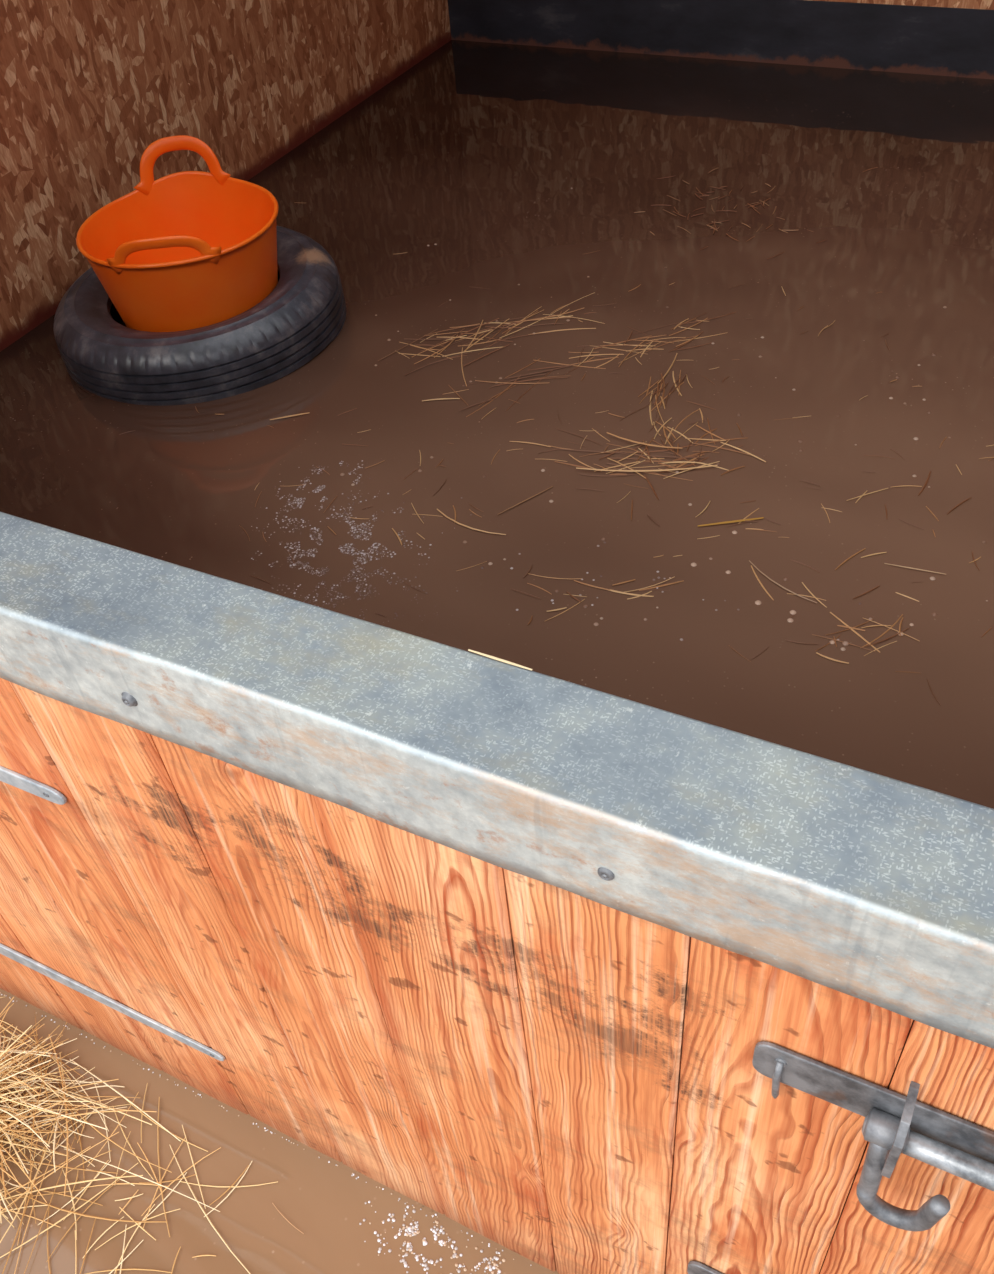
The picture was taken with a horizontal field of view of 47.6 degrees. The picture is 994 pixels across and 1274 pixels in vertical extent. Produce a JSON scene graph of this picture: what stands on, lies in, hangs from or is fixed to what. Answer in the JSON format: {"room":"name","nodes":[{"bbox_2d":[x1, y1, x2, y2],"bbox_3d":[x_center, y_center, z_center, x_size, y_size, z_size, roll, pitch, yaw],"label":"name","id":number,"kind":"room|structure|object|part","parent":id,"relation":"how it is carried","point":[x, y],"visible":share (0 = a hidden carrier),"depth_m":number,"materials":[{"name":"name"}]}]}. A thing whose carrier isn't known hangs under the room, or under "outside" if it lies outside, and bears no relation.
{"room":"horse stable","nodes":[
{"label":"horse stable","id":0,"kind":"room"},
{"bbox_2d":[0,0,450,351],"bbox_3d":[-1.052,-1.782,2.344,0.050,2.650,3.633,16,48,22],"label":"wall","id":1,"kind":"structure","parent":0,"point":[87,86],"depth_m":2.90,"materials":[{"name":"brown wood"}]},
{"bbox_2d":[0,989,558,1273],"bbox_3d":[-0.196,1.689,0.158,5.090,0.001,2.825,16,48,22],"label":"water","id":2,"kind":"object","parent":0,"point":[322,1199],"depth_m":1.26,"materials":[{"name":"brown liquid"}]},
{"bbox_2d":[0,997,303,1273],"bbox_3d":[-0.570,0.619,1.270,0.691,0.112,0.373,16,48,22],"label":"pile","id":3,"kind":"object","parent":2,"relation":"in","point":[9,1073],"visible":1,"depth_m":1.31,"materials":[{"name":"yellow plant"}]},
{"bbox_2d":[0,992,530,1273],"bbox_3d":[-0.300,0.586,1.300,0.808,0.001,0.065,16,48,22],"label":"bubbles","id":4,"kind":"object","parent":2,"relation":"on","point":[409,1246],"visible":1,"depth_m":1.21,"materials":[{"name":"white liquid"}]},
{"bbox_2d":[0,40,993,808],"bbox_3d":[0.657,-0.583,2.391,3.590,0.001,3.513,16,48,22],"label":"water","id":5,"kind":"object","parent":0,"point":[477,151],"visible":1,"depth_m":2.36,"materials":[{"name":"brown liquid"}]},
{"bbox_2d":[53,226,345,405],"bbox_3d":[-0.701,-0.763,2.694,0.677,0.218,0.676,-16,45,-10],"label":"tyre","id":6,"kind":"object","parent":5,"relation":"on","point":[252,349],"visible":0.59,"depth_m":2.48,"materials":[{"name":"rubber"}]},
{"bbox_2d":[76,135,278,331],"bbox_3d":[-0.709,-0.877,2.582,0.453,0.364,0.453,26,53,29],"label":"tub","id":7,"kind":"object","parent":6,"relation":"in","point":[184,250],"visible":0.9,"depth_m":2.56,"materials":[{"name":"plastic"}]},
{"bbox_3d":[-0.704,-0.806,2.368,0.245,0.082,0.037,-6,44,1],"label":"handle","id":8,"kind":"part","parent":7,"relation":"part of","materials":[{"name":"orange plastic"}]},
{"bbox_3d":[-0.747,-1.107,2.651,0.230,0.126,0.045,-9,44,-2],"label":"handle","id":9,"kind":"part","parent":7,"relation":"part of","materials":[{"name":"orange plastic"}]},
{"bbox_2d":[119,167,993,704],"bbox_3d":[0.408,-0.450,2.277,2.756,0.010,2.428,-2,44,4],"label":"straw","id":10,"kind":"object","parent":5,"relation":"on","point":[452,338],"visible":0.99,"depth_m":2.23,"materials":[{"name":"yellow plant"}]},
{"bbox_2d":[251,188,987,650],"bbox_3d":[0.384,-0.505,2.340,1.966,0.003,2.135,-17,45,-11],"label":"bubbles","id":11,"kind":"object","parent":5,"relation":"on","point":[319,488],"visible":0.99,"depth_m":2.06,"materials":[{"name":"white liquid"}]},
{"bbox_2d":[813,0,993,9],"bbox_3d":[1.347,-2.651,2.608,3.590,2.160,0.050,16,48,22],"label":"wall","id":12,"kind":"structure","parent":0,"point":[969,4],"depth_m":3.38,"materials":[{"name":"brown wood"}]},
{"bbox_2d":[448,0,993,79],"bbox_3d":[1.452,-1.704,3.529,3.590,0.490,0.054,16,48,22],"label":"baseboard","id":13,"kind":"structure","parent":12,"relation":"attached to","point":[941,41],"depth_m":3.65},
{"bbox_3d":[0.653,0.742,1.550,5.090,0.120,6.525,16,48,22],"label":"floor","id":14,"kind":"structure","parent":0,"visible":0},
{"bbox_3d":[-0.797,-0.258,0.895,0.084,2.450,0.090,16,48,22],"label":"post","id":15,"kind":"object","parent":14,"relation":"on","visible":0},
{"bbox_3d":[-0.137,0.376,1.087,1.270,1.072,0.042,16,48,22],"label":"door","id":16,"kind":"structure","parent":15,"relation":"attached to","visible":0},
{"bbox_2d":[0,980,8,991],"bbox_3d":[-0.684,0.248,1.293,0.075,1.095,0.023,16,48,22],"label":"plank","id":17,"kind":"object","parent":16,"relation":"attached to","point":[2,986],"visible":0.05,"depth_m":1.46,"materials":[{"name":"brown wood"}]},
{"bbox_2d":[0,766,66,804],"bbox_3d":[-0.561,0.069,0.994,0.481,0.032,0.004,16,48,22],"label":"strap","id":18,"kind":"object","parent":16,"relation":"attached to","point":[8,776],"visible":1,"depth_m":0.92,"materials":[{"name":"metal"}]},
{"bbox_2d":[0,914,82,1029],"bbox_3d":[-0.595,0.274,1.256,0.125,1.095,0.023,16,48,22],"label":"plank","id":19,"kind":"object","parent":16,"relation":"attached to","point":[23,982],"visible":0.38,"depth_m":1.38,"materials":[{"name":"brown wood"}]},
{"bbox_2d":[0,816,162,1070],"bbox_3d":[-0.482,0.307,1.210,0.128,1.095,0.023,16,48,22],"label":"plank","id":20,"kind":"object","parent":16,"relation":"attached to","point":[27,906],"visible":0.54,"depth_m":1.22,"materials":[{"name":"brown wood"}]},
{"bbox_2d":[0,943,224,1060],"bbox_3d":[-0.516,0.384,1.294,0.505,0.032,0.004,16,48,22],"label":"strap","id":21,"kind":"object","parent":16,"relation":"attached to","point":[6,951],"visible":1,"depth_m":1.26,"materials":[{"name":"metal"}]},
{"bbox_2d":[0,678,248,1113],"bbox_3d":[-0.367,0.340,1.162,0.129,1.095,0.023,16,48,22],"label":"plank","id":22,"kind":"object","parent":16,"relation":"attached to","point":[57,840],"visible":0.53,"depth_m":1.06,"materials":[{"name":"brown wood"}]},
{"bbox_2d":[9,681,341,1161],"bbox_3d":[-0.252,0.374,1.115,0.130,1.095,0.023,16,48,22],"label":"plank","id":23,"kind":"object","parent":16,"relation":"attached to","point":[116,774],"visible":0.6,"depth_m":0.95,"materials":[{"name":"brown wood"}]},
{"bbox_2d":[151,735,444,1213],"bbox_3d":[-0.134,0.408,1.066,0.133,1.095,0.023,16,48,22],"label":"plank","id":24,"kind":"object","parent":16,"relation":"attached to","point":[263,841],"visible":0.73,"depth_m":0.90,"materials":[{"name":"brown wood"}]},
{"bbox_2d":[314,796,555,1270],"bbox_3d":[-0.015,0.442,1.017,0.133,1.095,0.023,16,48,22],"label":"plank","id":25,"kind":"object","parent":16,"relation":"attached to","point":[431,919],"visible":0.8,"depth_m":0.84,"materials":[{"name":"brown wood"}]},
{"bbox_2d":[0,512,993,1048],"bbox_3d":[-0.180,0.021,0.732,1.270,0.084,0.082,16,48,22],"label":"metal capping","id":26,"kind":"object","parent":25,"relation":"attached to","point":[876,889],"visible":1,"depth_m":0.61,"materials":[{"name":"metal"}]},
{"bbox_2d":[121,692,137,706],"bbox_3d":[-0.238,0.041,0.730,0.013,0.013,0.005,16,48,22],"label":"screw","id":27,"kind":"object","parent":26,"relation":"attached to","point":[128,699],"visible":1,"depth_m":0.73,"materials":[{"name":"metal"}]},
{"bbox_2d":[468,649,532,670],"bbox_3d":[0.002,0.013,0.657,0.042,0.002,0.002,16,48,22],"label":"stem","id":28,"kind":"object","parent":26,"relation":"on","point":[480,653],"visible":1,"depth_m":0.66,"materials":[{"name":"beige plant"}]},
{"bbox_2d":[597,867,614,880],"bbox_3d":[0.059,0.127,0.607,0.013,0.013,0.005,16,48,22],"label":"screw","id":29,"kind":"object","parent":26,"relation":"attached to","point":[606,874],"visible":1,"depth_m":0.60,"materials":[{"name":"metal"}]},
{"bbox_2d":[503,868,690,1273],"bbox_3d":[0.096,0.475,0.972,0.115,1.095,0.023,16,48,22],"label":"plank","id":30,"kind":"object","parent":16,"relation":"attached to","point":[603,989],"visible":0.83,"depth_m":0.78,"materials":[{"name":"brown wood"}]},
{"bbox_2d":[687,1261,722,1273],"bbox_3d":[0.217,0.563,0.944,0.125,0.038,0.017,16,48,22],"label":"bolt","id":31,"kind":"object","parent":16,"relation":"attached to","point":[694,1267],"visible":1,"depth_m":0.96,"materials":[{"name":"metal"}]},
{"bbox_2d":[665,937,912,1273],"bbox_3d":[0.201,0.505,0.928,0.119,1.095,0.023,16,48,22],"label":"plank","id":32,"kind":"object","parent":16,"relation":"attached to","point":[761,1183],"visible":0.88,"depth_m":0.72,"materials":[{"name":"brown wood"}]},
{"bbox_2d":[752,1041,993,1231],"bbox_3d":[0.294,0.317,0.619,0.326,0.124,0.031,16,48,22],"label":"bolt","id":33,"kind":"object","parent":16,"relation":"attached to","point":[894,1124],"visible":1,"depth_m":0.64,"materials":[{"name":"metal"}]},
{"bbox_3d":[0.258,0.278,0.625,0.236,0.038,0.004,16,48,22],"label":"plate","id":34,"kind":"part","parent":33,"relation":"part of","materials":[{"name":"metal"}]},
{"bbox_3d":[0.236,0.317,0.653,0.050,0.083,0.022,16,48,22],"label":"hook handle","id":35,"kind":"part","parent":33,"relation":"part of","materials":[{"name":"metal"}]},
{"bbox_3d":[0.325,0.311,0.596,0.258,0.014,0.014,16,48,22],"label":"sliding rod","id":36,"kind":"part","parent":33,"relation":"part of","materials":[{"name":"metal"}]},
{"bbox_2d":[819,1020,993,1273],"bbox_3d":[0.307,0.536,0.885,0.116,1.095,0.023,16,48,22],"label":"plank","id":37,"kind":"object","parent":16,"relation":"attached to","point":[954,1074],"visible":0.61,"depth_m":0.69,"materials":[{"name":"brown wood"}]}
]}

